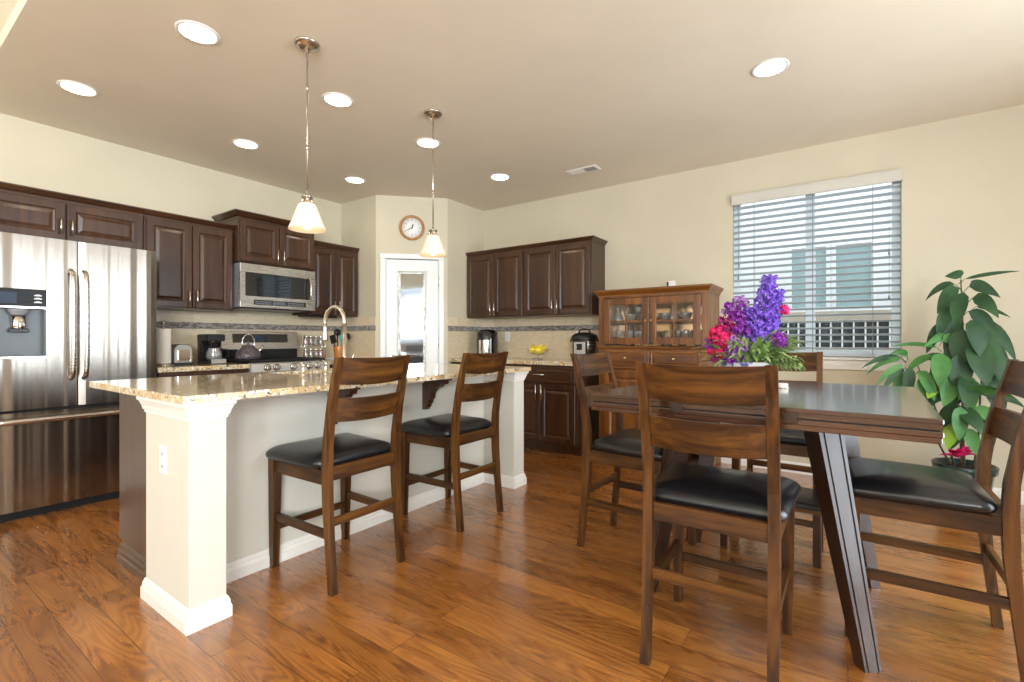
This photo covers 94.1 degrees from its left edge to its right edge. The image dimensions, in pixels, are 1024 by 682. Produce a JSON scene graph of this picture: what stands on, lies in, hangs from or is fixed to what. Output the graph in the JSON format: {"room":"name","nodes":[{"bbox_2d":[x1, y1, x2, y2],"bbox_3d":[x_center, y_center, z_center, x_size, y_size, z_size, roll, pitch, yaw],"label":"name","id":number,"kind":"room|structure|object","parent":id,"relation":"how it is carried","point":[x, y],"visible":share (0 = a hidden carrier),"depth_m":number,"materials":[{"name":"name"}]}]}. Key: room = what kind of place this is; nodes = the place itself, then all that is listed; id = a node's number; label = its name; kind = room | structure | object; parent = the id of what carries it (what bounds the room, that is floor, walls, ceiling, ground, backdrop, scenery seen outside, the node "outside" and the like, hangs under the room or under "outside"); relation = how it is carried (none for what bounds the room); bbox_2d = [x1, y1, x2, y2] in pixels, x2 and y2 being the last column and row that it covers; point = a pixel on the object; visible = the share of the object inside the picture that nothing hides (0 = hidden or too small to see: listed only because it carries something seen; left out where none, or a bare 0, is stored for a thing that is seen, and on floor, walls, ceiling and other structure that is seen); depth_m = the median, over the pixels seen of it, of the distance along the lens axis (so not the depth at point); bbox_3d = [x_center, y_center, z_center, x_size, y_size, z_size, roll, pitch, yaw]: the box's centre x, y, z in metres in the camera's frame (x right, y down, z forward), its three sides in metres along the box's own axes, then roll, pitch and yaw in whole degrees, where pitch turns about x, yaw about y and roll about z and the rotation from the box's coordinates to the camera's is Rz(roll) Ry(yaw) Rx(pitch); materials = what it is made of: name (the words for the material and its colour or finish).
{"room":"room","nodes":[
{"label":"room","id":0,"kind":"room"},
{"bbox_2d":[0,0,17,32],"bbox_3d":[-0.789,-2.060,1.250,7.130,0.730,0.080,0,0,35],"label":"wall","id":1,"kind":"structure","parent":0,"point":[6,6],"depth_m":2.56,"materials":[{"name":"beige paint"}]},
{"bbox_2d":[0,113,404,315],"bbox_3d":[-4.048,-0.700,2.918,0.120,3.650,9.510,0,0,35],"label":"wall","id":2,"kind":"structure","parent":0,"point":[32,154],"depth_m":4.02,"materials":[{"name":"beige paint"}]},
{"bbox_2d":[0,181,144,249],"bbox_3d":[-3.332,-0.876,3.493,0.385,0.342,0.965,0,0,35],"label":"upper cabinet","id":3,"kind":"object","parent":2,"relation":"attached to","point":[25,210],"visible":0.96,"depth_m":3.43,"materials":[{"name":"brown wood"}]},
{"bbox_2d":[143,208,234,311],"bbox_3d":[-2.858,-0.656,4.166,0.385,0.782,0.676,0,0,35],"label":"upper cabinet","id":4,"kind":"object","parent":2,"relation":"attached to","point":[194,256],"visible":0.93,"depth_m":4.07,"materials":[{"name":"brown wood"}]},
{"bbox_2d":[156,310,341,362],"bbox_3d":[-2.624,-0.025,4.826,0.011,0.471,2.070,0,0,35],"label":"backsplash","id":5,"kind":"structure","parent":2,"relation":"attached to","point":[185,326],"depth_m":4.71,"materials":[{"name":"tile"}]},
{"bbox_2d":[212,209,313,270],"bbox_3d":[-2.409,-0.943,4.726,0.475,0.456,0.845,0,0,35],"label":"upper cabinet","id":6,"kind":"object","parent":2,"relation":"attached to","point":[260,239],"visible":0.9,"depth_m":4.52,"materials":[{"name":"brown wood"}]},
{"bbox_2d":[233,262,314,312],"bbox_3d":[-2.397,-0.496,4.727,0.487,0.417,0.745,0,0,35],"label":"microwave","id":7,"kind":"object","parent":6,"relation":"attached to","point":[256,287],"visible":0.99,"depth_m":4.57,"materials":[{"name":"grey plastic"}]},
{"bbox_2d":[292,240,359,317],"bbox_3d":[-2.054,-0.656,5.308,0.385,0.782,0.600,0,0,35],"label":"upper cabinet","id":8,"kind":"object","parent":2,"relation":"attached to","point":[335,265],"visible":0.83,"depth_m":5.21,"materials":[{"name":"brown wood"}]},
{"bbox_2d":[298,315,336,317],"bbox_3d":[-2.091,-0.252,5.142,0.100,0.023,0.400,0,0,35],"label":"light","id":9,"kind":"object","parent":8,"relation":"attached to","point":[308,316],"visible":1,"depth_m":5.09,"materials":[{"name":"black plastic"}]},
{"bbox_2d":[341,195,375,317],"bbox_3d":[-1.746,-0.245,5.535,0.630,2.740,0.100,0,0,35],"label":"wall","id":10,"kind":"structure","parent":0,"point":[358,217],"depth_m":5.44,"materials":[{"name":"beige paint"}]},
{"bbox_2d":[341,317,375,357],"bbox_3d":[-1.770,-0.025,5.484,0.610,0.471,0.011,0,0,35],"label":"backsplash","id":11,"kind":"structure","parent":10,"relation":"attached to","point":[362,330],"depth_m":5.44,"materials":[{"name":"tile"}]},
{"bbox_2d":[376,195,446,363],"bbox_3d":[-1.136,-0.245,5.430,0.792,2.740,0.100,0,0,-10],"label":"wall","id":12,"kind":"structure","parent":0,"point":[390,210],"depth_m":5.36,"materials":[{"name":"beige paint"}]},
{"bbox_2d":[380,253,443,363],"bbox_3d":[-1.130,0.079,5.417,0.704,2.092,0.108,0,0,-10],"label":"trim","id":13,"kind":"structure","parent":12,"relation":"attached to","point":[383,256],"depth_m":5.35,"materials":[{"name":"white wood"}]},
{"bbox_2d":[399,215,424,239],"bbox_3d":[-1.126,-1.263,5.364,0.282,0.282,0.030,0,0,-10],"label":"wall clock","id":14,"kind":"object","parent":12,"relation":"attached to","point":[411,227],"visible":1,"depth_m":5.37,"materials":[{"name":"brown"}]},
{"bbox_2d":[386,259,438,363],"bbox_3d":[-1.119,0.105,5.381,0.581,2.020,0.103,0,0,-10],"label":"door","id":15,"kind":"structure","parent":12,"relation":"in","point":[411,294],"depth_m":5.40,"materials":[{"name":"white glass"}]},
{"bbox_2d":[447,199,483,363],"bbox_3d":[-0.588,-0.245,5.747,0.100,2.740,0.660,0,0,35],"label":"wall","id":16,"kind":"structure","parent":0,"point":[465,224],"depth_m":5.62,"materials":[{"name":"beige paint"}]},
{"bbox_2d":[448,317,483,357],"bbox_3d":[-0.541,-0.025,5.717,0.011,0.471,0.655,0,0,35],"label":"backsplash","id":17,"kind":"structure","parent":16,"relation":"attached to","point":[462,332],"depth_m":5.65,"materials":[{"name":"tile"}]},
{"bbox_2d":[0,0,1023,210],"bbox_3d":[0.386,-1.655,2.919,7.130,0.080,4.163,0,0,35],"label":"ceiling","id":18,"kind":"structure","parent":0,"point":[532,92],"depth_m":2.94,"materials":[{"name":"beige paint"}]},
{"bbox_2d":[56,80,98,96],"bbox_3d":[-2.785,-1.612,3.062,0.204,0.006,0.204,0,0,35],"label":"recessed light","id":19,"kind":"object","parent":18,"relation":"in","point":[74,87],"visible":1,"depth_m":3.06,"materials":[{"name":"white"}]},
{"bbox_2d":[174,20,220,44],"bbox_3d":[-1.652,-1.612,2.509,0.204,0.006,0.204,0,0,35],"label":"recessed light","id":20,"kind":"object","parent":18,"relation":"in","point":[194,31],"visible":1,"depth_m":2.50,"materials":[{"name":"white"}]},
{"bbox_2d":[232,139,259,148],"bbox_3d":[-2.192,-1.612,3.930,0.204,0.006,0.204,0,0,35],"label":"recessed light","id":21,"kind":"object","parent":18,"relation":"in","point":[243,143],"visible":1,"depth_m":3.92,"materials":[{"name":"white"}]},
{"bbox_2d":[288,36,325,233],"bbox_3d":[-1.116,-1.108,2.601,0.194,1.014,0.194,0,0,35],"label":"pendant lamp","id":22,"kind":"object","parent":18,"relation":"hanging from","point":[306,218],"visible":1,"depth_m":2.58,"materials":[{"name":"white glass"}]},
{"bbox_2d":[322,92,353,107],"bbox_3d":[-1.171,-1.612,3.210,0.204,0.006,0.204,0,0,35],"label":"recessed light","id":23,"kind":"object","parent":18,"relation":"in","point":[335,99],"visible":1,"depth_m":3.20,"materials":[{"name":"white"}]},
{"bbox_2d":[344,177,364,183],"bbox_3d":[-1.585,-1.612,4.815,0.204,0.006,0.204,0,0,35],"label":"recessed light","id":24,"kind":"object","parent":18,"relation":"in","point":[357,180],"visible":1,"depth_m":4.81,"materials":[{"name":"white"}]},
{"bbox_2d":[415,138,439,147],"bbox_3d":[-0.689,-1.612,3.910,0.204,0.006,0.204,0,0,35],"label":"recessed light","id":25,"kind":"object","parent":18,"relation":"in","point":[422,142],"visible":0.92,"depth_m":3.90,"materials":[{"name":"white"}]},
{"bbox_2d":[419,109,446,257],"bbox_3d":[-0.562,-1.108,3.396,0.194,1.014,0.194,0,0,35],"label":"pendant lamp","id":26,"kind":"object","parent":18,"relation":"hanging from","point":[432,247],"visible":1,"depth_m":3.37,"materials":[{"name":"white glass"}]},
{"bbox_2d":[490,173,509,180],"bbox_3d":[-0.120,-1.612,4.726,0.204,0.006,0.204,0,0,35],"label":"recessed light","id":27,"kind":"object","parent":18,"relation":"in","point":[499,176],"visible":1,"depth_m":4.73,"materials":[{"name":"white"}]},
{"bbox_2d":[566,165,600,175],"bbox_3d":[0.675,-1.610,4.527,0.310,0.010,0.130,0,0,35],"label":"ceiling vent","id":28,"kind":"object","parent":18,"relation":"in","point":[590,168],"visible":1,"depth_m":4.52,"materials":[{"name":"grey plastic"}]},
{"bbox_2d":[751,58,789,77],"bbox_3d":[1.532,-1.612,2.833,0.204,0.006,0.204,0,0,35],"label":"recessed light","id":29,"kind":"object","parent":18,"relation":"in","point":[771,67],"visible":1,"depth_m":2.82,"materials":[{"name":"white"}]},
{"bbox_2d":[0,448,1023,681],"bbox_3d":[-1.093,1.175,0.837,7.350,0.100,9.510,0,0,35],"label":"floor","id":30,"kind":"structure","parent":0,"point":[511,596],"depth_m":1.98,"materials":[{"name":"brown wood"}]},
{"bbox_2d":[0,232,155,522],"bbox_3d":[-3.152,0.234,3.349,0.790,1.782,0.918,0,0,35],"label":"refrigerator","id":31,"kind":"object","parent":30,"relation":"on","point":[73,314],"visible":0.91,"depth_m":3.11,"materials":[{"name":"grey metal"}]},
{"bbox_2d":[156,369,247,377],"bbox_3d":[-2.724,0.688,4.064,0.657,0.874,0.666,0,0,35],"label":"base cabinet","id":32,"kind":"object","parent":30,"relation":"on","point":[230,371],"visible":0.02,"depth_m":3.86,"materials":[{"name":"brown wood"}]},
{"bbox_2d":[156,363,249,372],"bbox_3d":[-2.748,0.230,4.072,0.653,0.038,0.683,0,0,35],"label":"countertop","id":33,"kind":"structure","parent":32,"relation":"on","point":[195,366],"depth_m":3.88,"materials":[{"name":"stone"}]},
{"bbox_2d":[156,321,173,365],"bbox_3d":[-2.866,0.027,3.920,0.150,0.368,0.150,0,0,35],"label":"paper towel holder","id":34,"kind":"object","parent":33,"relation":"on","point":[163,336],"visible":0.92,"depth_m":3.88,"materials":[{"name":"white paper"}]},
{"bbox_2d":[169,344,192,364],"bbox_3d":[-2.886,0.125,4.112,0.276,0.172,0.138,0,0,35],"label":"toaster","id":35,"kind":"object","parent":33,"relation":"on","point":[181,354],"visible":0.83,"depth_m":4.03,"materials":[{"name":"grey metal"}]},
{"bbox_2d":[197,334,228,363],"bbox_3d":[-2.657,0.080,4.255,0.235,0.262,0.184,0,0,35],"label":"coffee maker","id":36,"kind":"object","parent":33,"relation":"on","point":[208,350],"visible":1,"depth_m":4.21,"materials":[{"name":"black plastic"}]},
{"bbox_2d":[205,341,221,347],"bbox_3d":[-2.647,0.037,4.231,0.124,0.058,0.124,0,0,35],"label":"basket","id":37,"kind":"object","parent":36,"relation":"on","point":[208,344],"depth_m":4.19,"materials":[{"name":"black"}]},
{"bbox_2d":[217,331,329,372],"bbox_3d":[-2.300,0.519,4.647,0.727,1.212,0.766,0,0,35],"label":"gas range","id":38,"kind":"object","parent":30,"relation":"on","point":[279,352],"visible":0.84,"depth_m":4.66,"materials":[{"name":"silver metal"}]},
{"bbox_2d":[235,334,263,359],"bbox_3d":[-2.437,0.060,4.407,0.216,0.236,0.216,0,0,-11],"label":"kettle","id":39,"kind":"object","parent":38,"relation":"on","point":[246,352],"visible":1,"depth_m":4.35,"materials":[{"name":"metal"}]},
{"bbox_2d":[227,360,319,363],"bbox_3d":[-2.311,0.216,4.655,0.570,0.018,0.766,0,0,35],"label":"cooktop","id":40,"kind":"object","parent":38,"relation":"in","point":[228,361],"depth_m":4.38,"materials":[{"name":"black"}]},
{"bbox_2d":[117,371,528,635],"bbox_3d":[-0.986,0.684,3.070,1.062,0.882,2.370,0,0,35],"label":"kitchen island","id":41,"kind":"object","parent":30,"relation":"on","point":[193,530],"visible":0.63,"depth_m":2.30,"materials":[{"name":"paint"}]},
{"bbox_2d":[159,445,166,474],"bbox_3d":[-1.440,0.495,1.968,0.070,0.115,0.009,0,0,35],"label":"wall outlet","id":42,"kind":"object","parent":41,"relation":"attached to","point":[162,449],"visible":1,"depth_m":1.96,"materials":[{"name":"white plastic"}]},
{"bbox_2d":[89,363,530,404],"bbox_3d":[-1.004,0.226,3.082,1.140,0.030,2.387,0,0,35],"label":"island countertop","id":43,"kind":"structure","parent":41,"relation":"on","point":[183,390],"depth_m":2.31,"materials":[{"name":"stone"}]},
{"bbox_2d":[297,361,306,374],"bbox_3d":[-1.268,0.170,2.868,0.086,0.082,0.040,0,0,35],"label":"soap dispenser","id":44,"kind":"object","parent":43,"relation":"on","point":[303,364],"visible":0.98,"depth_m":2.85,"materials":[{"name":"silver metal"}]},
{"bbox_2d":[320,360,328,373],"bbox_3d":[-1.179,0.167,2.989,0.081,0.088,0.040,0,0,35],"label":"water tap","id":45,"kind":"object","parent":43,"relation":"on","point":[324,361],"visible":0.98,"depth_m":2.97,"materials":[{"name":"silver metal"}]},
{"bbox_2d":[322,305,355,357],"bbox_3d":[-1.149,-0.010,3.152,0.259,0.442,0.104,0,0,35],"label":"kitchen faucet","id":46,"kind":"object","parent":43,"relation":"on","point":[344,327],"visible":0.7,"depth_m":3.08,"materials":[{"name":"silver metal"}]},
{"bbox_2d":[265,355,410,596],"bbox_3d":[-0.854,0.600,2.392,0.588,1.050,0.504,0,0,35],"label":"counter chair","id":47,"kind":"object","parent":30,"relation":"on","point":[328,458],"visible":1,"depth_m":2.28,"materials":[{"name":"brown wood"}]},
{"bbox_2d":[401,351,508,532],"bbox_3d":[-0.367,0.600,3.093,0.588,1.050,0.504,0,0,35],"label":"counter chair","id":48,"kind":"object","parent":30,"relation":"on","point":[449,431],"visible":0.95,"depth_m":2.98,"materials":[{"name":"brown wood"}]},
{"bbox_2d":[508,364,598,455],"bbox_3d":[0.446,0.688,5.014,0.823,0.874,0.657,0,0,35],"label":"base cabinet","id":49,"kind":"object","parent":30,"relation":"on","point":[552,414],"visible":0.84,"depth_m":4.72,"materials":[{"name":"brown wood"}]},
{"bbox_2d":[449,357,572,365],"bbox_3d":[0.128,0.230,5.249,1.636,0.038,0.626,0,0,35],"label":"countertop","id":50,"kind":"structure","parent":49,"relation":"on","point":[530,361],"depth_m":4.90,"materials":[{"name":"stone"}]},
{"bbox_2d":[477,329,497,352],"bbox_3d":[-0.292,0.043,5.646,0.256,0.336,0.260,0,0,35],"label":"air fryer","id":51,"kind":"object","parent":50,"relation":"on","point":[487,339],"visible":0.77,"depth_m":5.54,"materials":[{"name":"black"}]},
{"bbox_2d":[479,340,489,352],"bbox_3d":[-0.322,0.091,5.532,0.138,0.180,0.024,0,0,15],"label":"basket","id":52,"kind":"object","parent":51,"relation":"on","point":[484,345],"depth_m":5.52,"materials":[{"name":"silver metal"}]},
{"bbox_2d":[570,328,598,353],"bbox_3d":[0.741,0.046,4.881,0.296,0.331,0.284,0,0,29],"label":"pressure cooker","id":53,"kind":"object","parent":50,"relation":"on","point":[582,342],"visible":0.76,"depth_m":4.77,"materials":[{"name":"black plastic"}]},
{"bbox_2d":[570,352,695,569],"bbox_3d":[0.665,0.600,2.628,0.588,1.050,0.504,0,0,38],"label":"counter chair","id":54,"kind":"object","parent":30,"relation":"on","point":[619,449],"visible":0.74,"depth_m":2.58,"materials":[{"name":"brown wood"}]},
{"bbox_2d":[594,283,723,465],"bbox_3d":[1.359,0.326,4.476,1.072,1.598,0.479,0,0,35],"label":"china hutch","id":55,"kind":"object","parent":30,"relation":"on","point":[704,298],"visible":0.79,"depth_m":4.37,"materials":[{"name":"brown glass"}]},
{"bbox_2d":[679,312,692,318],"bbox_3d":[1.573,-0.209,4.311,0.114,0.078,0.116,0,0,35],"label":"glass bowl","id":56,"kind":"object","parent":55,"relation":"on","point":[682,314],"visible":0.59,"depth_m":4.28,"materials":[{"name":"clear glass"}]},
{"bbox_2d":[635,362,801,681],"bbox_3d":[0.748,0.600,1.735,0.504,1.050,0.588,0,0,34],"label":"counter chair","id":57,"kind":"object","parent":30,"relation":"on","point":[755,506],"visible":1,"depth_m":1.58,"materials":[{"name":"brown wood"}]},
{"bbox_2d":[591,381,943,672],"bbox_3d":[1.063,0.668,2.019,1.052,0.914,1.098,0,0,37],"label":"dining table","id":58,"kind":"object","parent":30,"relation":"on","point":[831,417],"visible":0.67,"depth_m":1.69,"materials":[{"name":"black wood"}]},
{"bbox_2d":[720,360,773,365],"bbox_3d":[1.107,0.155,2.241,0.252,0.112,0.252,0,0,35],"label":"flower bowl","id":59,"kind":"object","parent":58,"relation":"on","point":[724,363],"visible":0.23,"depth_m":2.14,"materials":[{"name":"ceramic"}]},
{"bbox_2d":[704,338,717,349],"bbox_3d":[0.986,0.082,2.259,0.163,0.189,0.051,0,0,-4],"label":"statice","id":60,"kind":"object","parent":59,"relation":"in","point":[706,339],"visible":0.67,"depth_m":2.25,"materials":[{"name":"purple plant"}]},
{"bbox_2d":[708,324,728,348],"bbox_3d":[0.987,0.051,2.232,0.147,0.250,0.102,0,0,-36],"label":"carnation","id":61,"kind":"object","parent":59,"relation":"in","point":[714,332],"visible":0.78,"depth_m":2.20,"materials":[{"name":"red"}]},
{"bbox_2d":[715,347,726,358],"bbox_3d":[1.010,0.104,2.207,0.132,0.145,0.055,0,0,-1],"label":"carnation","id":62,"kind":"object","parent":59,"relation":"in","point":[720,349],"visible":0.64,"depth_m":2.20,"materials":[{"name":"red"}]},
{"bbox_2d":[717,332,731,348],"bbox_3d":[1.011,0.069,2.196,0.138,0.214,0.074,0,0,-2],"label":"carnation","id":63,"kind":"object","parent":59,"relation":"in","point":[726,337],"visible":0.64,"depth_m":2.17,"materials":[{"name":"red"}]},
{"bbox_2d":[717,314,734,327],"bbox_3d":[1.015,0.028,2.236,0.110,0.296,0.091,0,0,35],"label":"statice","id":64,"kind":"object","parent":59,"relation":"in","point":[721,320],"visible":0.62,"depth_m":2.22,"materials":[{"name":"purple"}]},
{"bbox_2d":[721,319,732,333],"bbox_3d":[1.002,0.041,2.228,0.118,0.271,0.108,0,0,35],"label":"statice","id":65,"kind":"object","parent":59,"relation":"in","point":[728,323],"visible":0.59,"depth_m":2.19,"materials":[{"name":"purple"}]},
{"bbox_2d":[721,302,737,322],"bbox_3d":[1.030,-0.004,2.262,0.088,0.360,0.094,0,0,-32],"label":"flower","id":66,"kind":"object","parent":59,"relation":"in","point":[732,307],"visible":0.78,"depth_m":2.26,"materials":[{"name":"purple plant"}]},
{"bbox_2d":[723,346,743,363],"bbox_3d":[1.024,0.100,2.163,0.149,0.153,0.067,0,0,-22],"label":"statice","id":67,"kind":"object","parent":59,"relation":"in","point":[731,359],"visible":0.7,"depth_m":2.14,"materials":[{"name":"purple plant"}]},
{"bbox_2d":[724,301,745,316],"bbox_3d":[1.041,-0.004,2.231,0.103,0.359,0.097,0,0,35],"label":"statice","id":68,"kind":"object","parent":59,"relation":"in","point":[727,304],"visible":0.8,"depth_m":2.21,"materials":[{"name":"purple plant"}]},
{"bbox_2d":[728,308,747,335],"bbox_3d":[1.056,0.013,2.215,0.102,0.324,0.072,0,0,22],"label":"statice","id":69,"kind":"object","parent":59,"relation":"in","point":[733,317],"visible":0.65,"depth_m":2.20,"materials":[{"name":"purple plant"}]},
{"bbox_2d":[727,340,748,361],"bbox_3d":[1.035,0.088,2.169,0.086,0.176,0.142,0,0,35],"label":"flower","id":70,"kind":"object","parent":59,"relation":"in","point":[731,342],"visible":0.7,"depth_m":2.13,"materials":[{"name":"purple plant"}]},
{"bbox_2d":[732,295,749,308],"bbox_3d":[1.078,-0.019,2.257,0.086,0.389,0.060,0,0,-26],"label":"flower","id":71,"kind":"object","parent":59,"relation":"in","point":[737,301],"visible":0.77,"depth_m":2.25,"materials":[{"name":"purple plant"}]},
{"bbox_2d":[732,318,753,361],"bbox_3d":[1.054,0.039,2.172,0.119,0.274,0.082,0,0,-24],"label":"statice","id":72,"kind":"object","parent":59,"relation":"in","point":[743,327],"visible":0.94,"depth_m":2.15,"materials":[{"name":"purple plant"}]},
{"bbox_2d":[739,305,758,352],"bbox_3d":[1.104,0.007,2.228,0.123,0.335,0.132,0,0,35],"label":"delphinium","id":73,"kind":"object","parent":59,"relation":"in","point":[747,309],"visible":0.29,"depth_m":2.20,"materials":[{"name":"purple plant"}]},
{"bbox_2d":[691,328,808,366],"bbox_3d":[1.084,0.030,2.159,0.517,0.189,0.325,0,0,14],"label":"greenery","id":74,"kind":"object","parent":59,"relation":"in","point":[758,346],"visible":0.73,"depth_m":2.12,"materials":[{"name":"green plant"}]},
{"bbox_2d":[741,320,764,361],"bbox_3d":[1.102,0.043,2.197,0.115,0.266,0.131,0,0,-22],"label":"delphinium","id":75,"kind":"object","parent":59,"relation":"in","point":[754,327],"visible":0.34,"depth_m":2.15,"materials":[{"name":"purple plant"}]},
{"bbox_2d":[745,274,777,339],"bbox_3d":[1.140,-0.062,2.194,0.136,0.476,0.142,0,0,-16],"label":"delphinium","id":76,"kind":"object","parent":59,"relation":"in","point":[766,280],"visible":0.75,"depth_m":2.15,"materials":[{"name":"purple plant"}]},
{"bbox_2d":[760,288,785,341],"bbox_3d":[1.172,-0.030,2.194,0.136,0.411,0.118,0,0,15],"label":"delphinium","id":77,"kind":"object","parent":59,"relation":"in","point":[780,294],"visible":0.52,"depth_m":2.15,"materials":[{"name":"purple plant"}]},
{"bbox_2d":[763,331,788,361],"bbox_3d":[1.143,0.069,2.121,0.079,0.214,0.158,0,0,-39],"label":"statice","id":78,"kind":"object","parent":59,"relation":"in","point":[776,336],"visible":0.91,"depth_m":2.07,"materials":[{"name":"purple plant"}]},
{"bbox_2d":[761,335,805,373],"bbox_3d":[1.211,0.063,2.103,0.165,0.167,0.195,0,0,-24],"label":"fronds","id":79,"kind":"object","parent":59,"relation":"in","point":[785,363],"visible":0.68,"depth_m":2.08,"materials":[{"name":"green plant"}]},
{"bbox_2d":[779,305,789,320],"bbox_3d":[1.193,0.008,2.183,0.138,0.336,0.046,0,0,35],"label":"carnation","id":80,"kind":"object","parent":59,"relation":"in","point":[786,310],"visible":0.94,"depth_m":2.15,"materials":[{"name":"pink plant"}]},
{"bbox_2d":[779,383,789,388],"bbox_3d":[1.187,0.200,2.093,0.060,0.021,0.060,0,0,35],"label":"tealight candle","id":81,"kind":"object","parent":58,"relation":"on","point":[781,385],"visible":0.74,"depth_m":2.07,"materials":[{"name":"white wax"}]},
{"bbox_2d":[720,487,823,568],"bbox_3d":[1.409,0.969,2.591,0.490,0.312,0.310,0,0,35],"label":"chair","id":82,"kind":"object","parent":30,"relation":"on","point":[807,502],"visible":0.41,"depth_m":2.37,"materials":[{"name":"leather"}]},
{"bbox_2d":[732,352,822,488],"bbox_3d":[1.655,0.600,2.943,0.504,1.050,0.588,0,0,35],"label":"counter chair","id":83,"kind":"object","parent":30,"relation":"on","point":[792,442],"visible":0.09,"depth_m":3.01,"materials":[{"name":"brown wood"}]},
{"bbox_2d":[845,359,1023,681],"bbox_3d":[1.615,0.600,1.835,0.588,1.050,0.504,0,0,35],"label":"counter chair","id":84,"kind":"object","parent":30,"relation":"on","point":[917,493],"visible":0.87,"depth_m":1.72,"materials":[{"name":"brown wood"}]},
{"bbox_2d":[861,270,1023,489],"bbox_3d":[2.835,0.333,3.183,0.825,1.583,0.460,0,0,35],"label":"potted plant","id":85,"kind":"object","parent":30,"relation":"on","point":[981,349],"visible":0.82,"depth_m":3.08,"materials":[{"name":"green plant"}]},
{"bbox_2d":[937,446,974,457],"bbox_3d":[2.906,0.728,3.098,0.198,0.076,0.213,0,0,13],"label":"ribbon bow","id":86,"kind":"object","parent":85,"relation":"in","point":[965,450],"visible":0.95,"depth_m":3.08,"materials":[{"name":"pink fabric"}]},
{"bbox_3d":[-1.913,0.688,5.215,0.657,0.874,0.598,0,0,35],"label":"base cabinet","id":87,"kind":"object","parent":30,"relation":"on","visible":0},
{"bbox_3d":[-1.932,0.230,5.230,0.653,0.038,0.603,0,0,35],"label":"countertop","id":88,"kind":"structure","parent":87,"relation":"on","visible":0},
{"bbox_2d":[301,334,325,357],"bbox_3d":[-2.176,0.076,5.226,0.070,0.270,0.256,0,0,35],"label":"spice rack","id":89,"kind":"object","parent":88,"relation":"on","point":[304,345],"visible":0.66,"depth_m":5.18,"materials":[{"name":"silver metal"}]},
{"bbox_2d":[333,346,341,356],"bbox_3d":[-1.939,0.137,5.340,0.119,0.148,0.120,0,0,35],"label":"utensil crock","id":90,"kind":"object","parent":88,"relation":"on","point":[337,350],"visible":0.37,"depth_m":5.29,"materials":[{"name":"orange metal"}]},
{"bbox_2d":[329,334,336,346],"bbox_3d":[-1.971,0.066,5.277,0.014,0.261,0.111,0,0,37],"label":"turner","id":91,"kind":"object","parent":90,"relation":"in","point":[333,340],"visible":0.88,"depth_m":5.27,"materials":[{"name":"black plastic"}]},
{"bbox_2d":[484,104,1023,490],"bbox_3d":[1.660,-0.700,4.641,7.230,3.650,0.120,0,0,35],"label":"wall","id":92,"kind":"structure","parent":0,"point":[962,185],"depth_m":3.70,"materials":[{"name":"beige paint"}]},
{"bbox_2d":[465,245,536,318],"bbox_3d":[-0.128,-0.650,5.595,0.818,0.780,0.375,0,0,35],"label":"upper cabinet","id":93,"kind":"object","parent":92,"relation":"attached to","point":[495,277],"visible":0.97,"depth_m":5.45,"materials":[{"name":"brown wood"}]},
{"bbox_2d":[484,316,598,358],"bbox_3d":[0.361,-0.025,5.475,1.745,0.471,0.011,0,0,35],"label":"backsplash","id":94,"kind":"structure","parent":92,"relation":"attached to","point":[556,333],"depth_m":5.49,"materials":[{"name":"tile"}]},
{"bbox_2d":[522,235,607,316],"bbox_3d":[0.555,-0.650,5.114,0.849,0.780,0.375,0,0,35],"label":"upper cabinet","id":95,"kind":"object","parent":92,"relation":"attached to","point":[562,277],"visible":0.98,"depth_m":4.96,"materials":[{"name":"brown wood"}]},
{"bbox_2d":[734,181,900,357],"bbox_3d":[2.531,-0.583,4.045,1.190,1.445,0.050,0,0,35],"label":"window","id":96,"kind":"structure","parent":92,"relation":"in","point":[893,274],"depth_m":3.94,"materials":[{"name":"white plastic"}]},
{"bbox_2d":[731,168,902,356],"bbox_3d":[2.490,-0.585,3.987,1.206,1.440,0.080,0,0,35],"label":"window blind","id":97,"kind":"object","parent":96,"relation":"attached to","point":[894,175],"visible":0.93,"depth_m":3.91,"materials":[{"name":"grey plastic"}]},
{"bbox_2d":[823,357,906,370],"bbox_3d":[2.492,0.190,3.990,1.250,0.100,0.085,0,0,35],"label":"trim","id":98,"kind":"structure","parent":92,"relation":"attached to","point":[836,363],"depth_m":3.80,"materials":[{"name":"white wood"}]},
{"bbox_2d":[721,457,1023,504],"bbox_3d":[3.207,1.080,3.468,3.150,0.090,0.016,0,0,35],"label":"baseboard","id":99,"kind":"structure","parent":92,"relation":"attached to","point":[997,491],"depth_m":4.05,"materials":[{"name":"white wood"}]},
{"label":"outside","id":100,"kind":"structure","parent":0,"visible":0},
{"bbox_3d":[5.283,1.500,9.238,30.000,0.050,10.810,0,0,35],"label":"ground","id":101,"kind":"structure","parent":100,"visible":0},
{"bbox_2d":[741,182,890,313],"bbox_3d":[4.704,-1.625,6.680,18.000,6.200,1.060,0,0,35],"label":"house","id":102,"kind":"structure","parent":101,"relation":"on","point":[877,268],"depth_m":6.40,"materials":[{"name":"white"}]},
{"bbox_2d":[792,250,825,307],"bbox_3d":[4.074,-0.840,6.549,0.400,0.790,0.020,0,0,35],"label":"shutter","id":103,"kind":"object","parent":102,"relation":"hanging from","point":[823,298],"depth_m":6.57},
{"bbox_2d":[836,246,871,306],"bbox_3d":[4.483,-0.840,6.261,0.380,0.790,0.020,0,0,35],"label":"shutter","id":104,"kind":"object","parent":102,"relation":"hanging from","point":[857,283],"depth_m":6.25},
{"bbox_2d":[742,309,890,350],"bbox_3d":[3.340,0.575,5.610,7.000,1.800,0.100,0,0,35],"label":"fence","id":105,"kind":"object","parent":101,"relation":"on","point":[851,317],"visible":0.02,"depth_m":5.32,"materials":[{"name":"beige"}]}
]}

